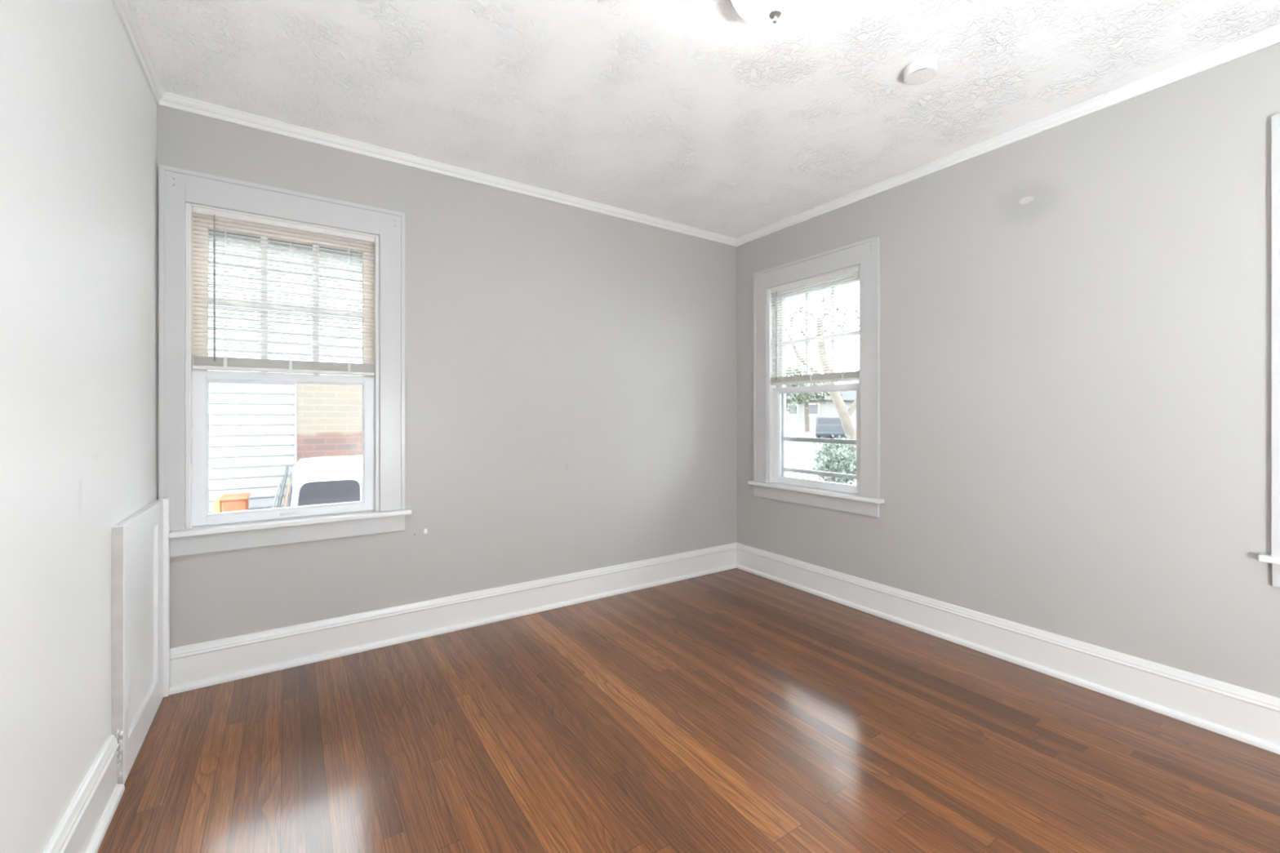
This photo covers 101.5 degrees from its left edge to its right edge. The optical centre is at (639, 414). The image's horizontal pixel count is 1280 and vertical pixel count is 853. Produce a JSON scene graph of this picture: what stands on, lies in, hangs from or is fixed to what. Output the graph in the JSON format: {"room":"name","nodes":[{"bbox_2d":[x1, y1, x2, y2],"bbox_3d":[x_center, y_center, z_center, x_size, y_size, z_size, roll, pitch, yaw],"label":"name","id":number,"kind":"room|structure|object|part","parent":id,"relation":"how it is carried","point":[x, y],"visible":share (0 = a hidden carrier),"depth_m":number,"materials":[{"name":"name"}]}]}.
{"room":"empty bedroom","nodes":[
{"label":"empty bedroom","id":0,"kind":"room"},
{"bbox_2d":[0,0,156,852],"bbox_3d":[-0.884,-0.085,0.370,0.160,2.440,4.110,0,0,-34],"label":"wall","id":1,"kind":"structure","parent":0,"point":[78,106],"depth_m":1.25,"materials":[{"name":"grey paint"}]},
{"bbox_2d":[43,734,124,852],"bbox_3d":[-0.661,1.047,0.212,0.034,0.177,3.278,0,0,-34],"label":"baseboard","id":2,"kind":"structure","parent":1,"relation":"attached to","point":[83,827],"depth_m":1.38,"materials":[{"name":"white paint"}]},
{"bbox_2d":[111,0,164,104],"bbox_3d":[-0.849,-1.280,0.489,0.030,0.048,3.950,0,0,-34],"label":"crown molding","id":3,"kind":"structure","parent":1,"relation":"attached to","point":[124,9],"depth_m":1.81,"materials":[{"name":"white paint"}]},
{"bbox_2d":[156,105,736,648],"bbox_3d":[-0.663,-0.085,3.087,3.550,2.440,0.160,0,0,-34],"label":"wall","id":4,"kind":"structure","parent":0,"point":[571,371],"depth_m":2.94,"materials":[{"name":"grey paint"}]},
{"bbox_2d":[159,164,412,557],"bbox_3d":[-1.607,-0.214,2.463,0.946,1.590,0.277,0,0,-34],"label":"window","id":5,"kind":"structure","parent":4,"relation":"in","point":[382,509],"depth_m":2.33,"materials":[{"name":"white paint"}]},
{"bbox_3d":[-1.647,0.503,2.467,0.726,0.054,0.225,0,0,-34],"label":"sill","id":6,"kind":"part","parent":5,"relation":"part of","materials":[{"name":"white paint"}]},
{"bbox_2d":[191,205,375,375],"bbox_3d":[-1.590,-0.530,2.382,0.691,0.680,0.037,0,0,-34],"label":"mini blind","id":7,"kind":"object","parent":5,"relation":"attached to","point":[199,362],"visible":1,"depth_m":2.36,"materials":[{"name":"white plastic"}]},
{"bbox_3d":[-1.592,-0.858,2.385,0.686,0.026,0.026,0,0,-34],"label":"head rail","id":8,"kind":"part","parent":7,"relation":"part of","materials":[{"name":"white plastic"}]},
{"bbox_3d":[-1.592,-0.199,2.385,0.684,0.016,0.025,0,0,-34],"label":"rail","id":9,"kind":"part","parent":7,"relation":"part of","materials":[{"name":"white plastic"}]},
{"bbox_3d":[-1.615,0.144,2.419,0.708,0.661,0.034,0,0,-34],"label":"sash","id":10,"kind":"part","parent":5,"relation":"part of","materials":[{"name":"white paint"}]},
{"bbox_3d":[-1.638,-0.510,2.454,0.708,0.722,0.032,0,0,-34],"label":"sash","id":11,"kind":"part","parent":5,"relation":"part of","materials":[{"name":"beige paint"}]},
{"bbox_3d":[-1.659,-0.200,2.485,0.708,1.339,0.024,0,0,-34],"label":"storm frame","id":12,"kind":"part","parent":5,"relation":"part of","materials":[{"name":"white paint"}]},
{"bbox_2d":[155,91,736,246],"bbox_3d":[-0.611,-1.280,3.008,3.230,0.048,0.030,0,0,-34],"label":"crown molding","id":13,"kind":"structure","parent":4,"relation":"attached to","point":[171,100],"depth_m":2.63,"materials":[{"name":"white paint"}]},
{"bbox_2d":[168,542,736,694],"bbox_3d":[-0.592,1.047,3.018,3.188,0.177,0.034,0,0,-34],"label":"baseboard","id":14,"kind":"structure","parent":4,"relation":"attached to","point":[214,662],"depth_m":2.64,"materials":[{"name":"white paint"}]},
{"bbox_2d":[97,568,1279,852],"bbox_3d":[0.480,1.206,1.380,3.550,0.140,4.270,0,0,-34],"label":"floor","id":15,"kind":"structure","parent":0,"point":[735,710],"depth_m":1.78,"materials":[{"name":"brown wood"}]},
{"bbox_2d":[111,497,169,784],"bbox_3d":[-1.755,0.736,1.853,0.044,0.800,0.631,0,0,-34],"label":"access panel","id":16,"kind":"object","parent":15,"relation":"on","point":[140,542],"visible":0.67,"depth_m":1.78,"materials":[{"name":"white paint"}]},
{"bbox_3d":[-1.740,0.382,1.824,0.019,0.083,0.447,0,0,-34],"label":"rail","id":17,"kind":"part","parent":16,"relation":"part of","materials":[{"name":"white paint"}]},
{"bbox_3d":[-1.745,0.722,1.821,0.006,0.600,0.451,0,0,-34],"label":"panel","id":18,"kind":"part","parent":16,"relation":"part of","materials":[{"name":"white paint"}]},
{"bbox_3d":[-1.740,1.077,1.824,0.019,0.116,0.447,0,0,-34],"label":"rail","id":19,"kind":"part","parent":16,"relation":"part of","materials":[{"name":"white paint"}]},
{"bbox_2d":[129,0,1279,238],"bbox_3d":[0.480,-1.365,1.380,3.550,0.120,4.270,0,0,-34],"label":"ceiling","id":20,"kind":"structure","parent":0,"point":[695,113],"depth_m":2.03,"materials":[{"name":"white paint"}]},
{"bbox_2d":[728,0,812,26],"bbox_3d":[0.395,-1.224,1.531,0.308,0.160,0.308,0,0,-34],"label":"ceiling light","id":21,"kind":"object","parent":20,"relation":"attached to","point":[762,13],"visible":1,"depth_m":1.53,"materials":[{"name":"white glass"}]},
{"bbox_2d":[903,57,938,84],"bbox_3d":[1.052,-1.283,1.959,0.116,0.042,0.116,0,0,-34],"label":"smoke detector","id":22,"kind":"object","parent":20,"relation":"attached to","point":[922,70],"visible":1,"depth_m":1.93,"materials":[{"name":"white plastic"}]},
{"bbox_2d":[736,43,1279,697],"bbox_3d":[1.888,-0.085,2.323,0.160,2.440,3.950,0,0,-34],"label":"wall","id":23,"kind":"structure","parent":0,"point":[1076,315],"depth_m":2.22,"materials":[{"name":"grey paint"}]},
{"bbox_2d":[747,235,884,517],"bbox_3d":[1.168,-0.214,3.410,0.277,1.590,1.010,0,0,-34],"label":"window","id":24,"kind":"structure","parent":23,"relation":"in","point":[863,498],"depth_m":3.34,"materials":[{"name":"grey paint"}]},
{"bbox_2d":[769,266,859,385],"bbox_3d":[1.105,-0.536,3.366,0.037,0.668,0.691,0,0,-34],"label":"mini blind","id":25,"kind":"object","parent":24,"relation":"attached to","point":[846,375],"visible":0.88,"depth_m":3.33,"materials":[{"name":"white plastic"}]},
{"bbox_3d":[1.108,-0.858,3.368,0.026,0.026,0.686,0,0,-34],"label":"head rail","id":26,"kind":"part","parent":25,"relation":"part of","materials":[{"name":"white plastic"}]},
{"bbox_3d":[1.108,-0.211,3.369,0.025,0.016,0.684,0,0,-34],"label":"rail","id":27,"kind":"part","parent":25,"relation":"part of","materials":[{"name":"white plastic"}]},
{"bbox_3d":[1.142,0.144,3.391,0.034,0.661,0.708,0,0,-34],"label":"sash","id":28,"kind":"part","parent":24,"relation":"part of","materials":[{"name":"white paint"}]},
{"bbox_3d":[1.207,-0.200,3.435,0.026,1.339,0.708,0,0,-34],"label":"storm frame","id":29,"kind":"part","parent":24,"relation":"part of","materials":[{"name":"grey metal"}]},
{"bbox_3d":[1.177,-0.510,3.414,0.032,0.722,0.708,0,0,-34],"label":"sash","id":30,"kind":"part","parent":24,"relation":"part of","materials":[{"name":"white paint"}]},
{"bbox_2d":[736,542,1279,754],"bbox_3d":[1.808,1.047,2.269,0.034,0.177,3.950,0,0,-34],"label":"baseboard","id":31,"kind":"structure","parent":23,"relation":"attached to","point":[1248,716],"depth_m":2.27,"materials":[{"name":"white paint"}]},
{"bbox_2d":[736,24,1279,246],"bbox_3d":[1.809,-1.280,2.270,0.030,0.048,3.950,0,0,-34],"label":"crown molding","id":32,"kind":"structure","parent":23,"relation":"attached to","point":[1270,37],"depth_m":2.26,"materials":[{"name":"white paint"}]},
{"bbox_2d":[1257,114,1279,587],"bbox_3d":[2.492,-0.214,1.433,0.277,1.590,1.010,0,0,-34],"label":"window","id":33,"kind":"structure","parent":23,"relation":"in","point":[1273,558],"depth_m":1.76,"materials":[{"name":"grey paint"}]},
{"bbox_3d":[2.410,-0.267,1.379,0.024,1.484,0.954,0,0,-34],"label":"casing","id":34,"kind":"part","parent":33,"relation":"part of","materials":[{"name":"grey paint"}]},
{"label":"outside","id":35,"kind":"structure","parent":0,"visible":0},
{"label":"driveway","id":36,"kind":"object","parent":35,"visible":0},
{"bbox_2d":[213,493,250,512],"bbox_3d":[-3.987,1.306,5.122,0.262,1.020,0.344,0,0,-34],"label":"bin","id":37,"kind":"object","parent":36,"relation":"on","point":[240,501],"visible":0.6,"depth_m":5.01,"materials":[{"name":"orange plastic"}]},
{"bbox_3d":[-4.075,1.240,5.063,0.049,0.850,0.300,0,0,-34],"label":"panel","id":38,"kind":"part","parent":37,"relation":"part of","materials":[{"name":"yellow plastic"}]},
{"bbox_2d":[220,497,248,512],"bbox_3d":[-3.971,1.321,5.133,0.200,0.990,0.320,0,0,-34],"label":"tub","id":39,"kind":"object","parent":37,"relation":"in","point":[230,504],"depth_m":5.00,"materials":[{"name":"orange plastic"}]},
{"bbox_3d":[-3.971,0.810,5.133,0.224,0.030,0.344,0,0,-34],"label":"lid","id":40,"kind":"part","parent":37,"relation":"part of","materials":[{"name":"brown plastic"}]},
{"bbox_2d":[271,477,282,508],"bbox_3d":[-3.780,1.242,5.264,0.020,1.134,0.714,0,0,-11],"label":"leaning pole","id":41,"kind":"object","parent":36,"relation":"on","point":[280,481],"visible":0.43,"depth_m":5.51,"materials":[{"name":"grey metal"}]},
{"bbox_2d":[276,466,288,507],"bbox_3d":[-3.719,1.183,5.305,0.032,1.257,0.710,0,0,-13],"label":"leaning pole","id":42,"kind":"object","parent":36,"relation":"on","point":[284,480],"visible":0.43,"depth_m":5.51,"materials":[{"name":"white metal"}]},
{"bbox_2d":[283,477,289,506],"bbox_3d":[-3.679,1.246,5.331,0.024,1.129,0.690,0,0,-17],"label":"leaning pole","id":43,"kind":"object","parent":36,"relation":"on","point":[288,485],"visible":0.25,"depth_m":5.55,"materials":[{"name":"brown paint"}]},
{"bbox_2d":[287,455,362,506],"bbox_3d":[-1.215,1.115,5.667,4.464,1.400,1.686,0,0,-34],"label":"car","id":44,"kind":"object","parent":36,"relation":"on","point":[324,479],"visible":0.06,"depth_m":4.03,"materials":[{"name":"white paint"}]},
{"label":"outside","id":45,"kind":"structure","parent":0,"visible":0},
{"bbox_2d":[786,422,856,426],"bbox_3d":[4.840,1.310,24.729,150.000,1.050,150.000,0,0,-34],"label":"lawn","id":46,"kind":"structure","parent":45,"point":[787,423],"depth_m":48.73,"materials":[{"name":"green plant"}]},
{"bbox_2d":[208,230,362,513],"bbox_3d":[-6.409,-0.590,8.278,13.600,4.850,7.620,0,0,-34],"label":"neighbor house","id":47,"kind":"structure","parent":46,"relation":"on","point":[257,430],"depth_m":5.62,"materials":[{"name":"grey"}]},
{"bbox_2d":[786,297,859,471],"bbox_3d":[5.789,-0.796,14.792,3.796,5.312,2.816,0,0,24],"label":"tree","id":48,"kind":"object","parent":46,"relation":"on","point":[845,415],"visible":0.3,"depth_m":14.85,"materials":[{"name":"beige plant"}]},
{"bbox_2d":[786,380,859,422],"bbox_3d":[18.355,-1.365,60.259,9.200,4.300,17.000,0,0,-26],"label":"house","id":49,"kind":"structure","parent":46,"relation":"on","point":[827,408],"depth_m":52.60,"materials":[{"name":"grey"}]},
{"bbox_3d":[16.181,-0.514,55.430,0.040,1.000,1.300,0,0,-26],"label":"pane","id":50,"kind":"part","parent":49,"relation":"part of","materials":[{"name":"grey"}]},
{"bbox_3d":[17.487,-0.514,52.729,0.040,1.000,1.300,0,0,-26],"label":"pane","id":51,"kind":"part","parent":49,"relation":"part of","materials":[{"name":"grey glass"}]},
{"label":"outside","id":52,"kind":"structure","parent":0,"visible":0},
{"bbox_2d":[786,424,856,472],"bbox_3d":[11.071,1.361,28.903,23.000,0.908,130.000,0,0,-34],"label":"street","id":53,"kind":"structure","parent":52,"point":[798,454],"depth_m":26.25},
{"bbox_2d":[786,364,809,416],"bbox_3d":[8.250,-0.809,32.155,4.238,4.841,4.238,0,0,-34],"label":"tree","id":54,"kind":"object","parent":53,"relation":"on","point":[794,398],"visible":0.17,"depth_m":31.64,"materials":[{"name":"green plant"}]},
{"bbox_2d":[786,363,842,431],"bbox_3d":[11.569,-1.249,37.442,5.050,5.024,5.480,0,0,-34],"label":"tree","id":55,"kind":"object","parent":53,"relation":"on","point":[806,420],"visible":0.21,"depth_m":37.27,"materials":[{"name":"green plant"}]},
{"bbox_2d":[815,416,846,439],"bbox_3d":[11.907,0.787,32.089,1.686,1.400,4.464,0,0,26],"label":"car","id":56,"kind":"object","parent":53,"relation":"on","point":[825,426],"visible":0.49,"depth_m":30.19,"materials":[{"name":"grey paint"}]},
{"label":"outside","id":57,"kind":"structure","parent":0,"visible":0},
{"bbox_2d":[786,471,856,484],"bbox_3d":[1.439,1.821,12.824,10.100,0.001,46.000,0,0,-34],"label":"walkway","id":58,"kind":"structure","parent":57,"point":[805,476],"depth_m":15.41,"materials":[{"name":"white concrete"}]},
{"bbox_2d":[809,433,856,471],"bbox_3d":[5.357,1.173,14.229,1.393,1.334,1.448,0,0,-34],"label":"shrub","id":59,"kind":"object","parent":58,"relation":"on","point":[833,447],"visible":0.42,"depth_m":14.16,"materials":[{"name":"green plant"}]},
{"bbox_2d":[810,447,856,484],"bbox_3d":[4.330,1.276,11.342,1.181,1.127,1.101,0,0,-11],"label":"shrub","id":60,"kind":"object","parent":58,"relation":"on","point":[834,464],"visible":0.67,"depth_m":11.21,"materials":[{"name":"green plant"}]},
{"bbox_3d":[4.324,1.435,11.340,0.581,0.810,0.582,0,0,-34],"label":"stem","id":61,"kind":"part","parent":60,"relation":"part of","materials":[{"name":"green plant"}]}
]}

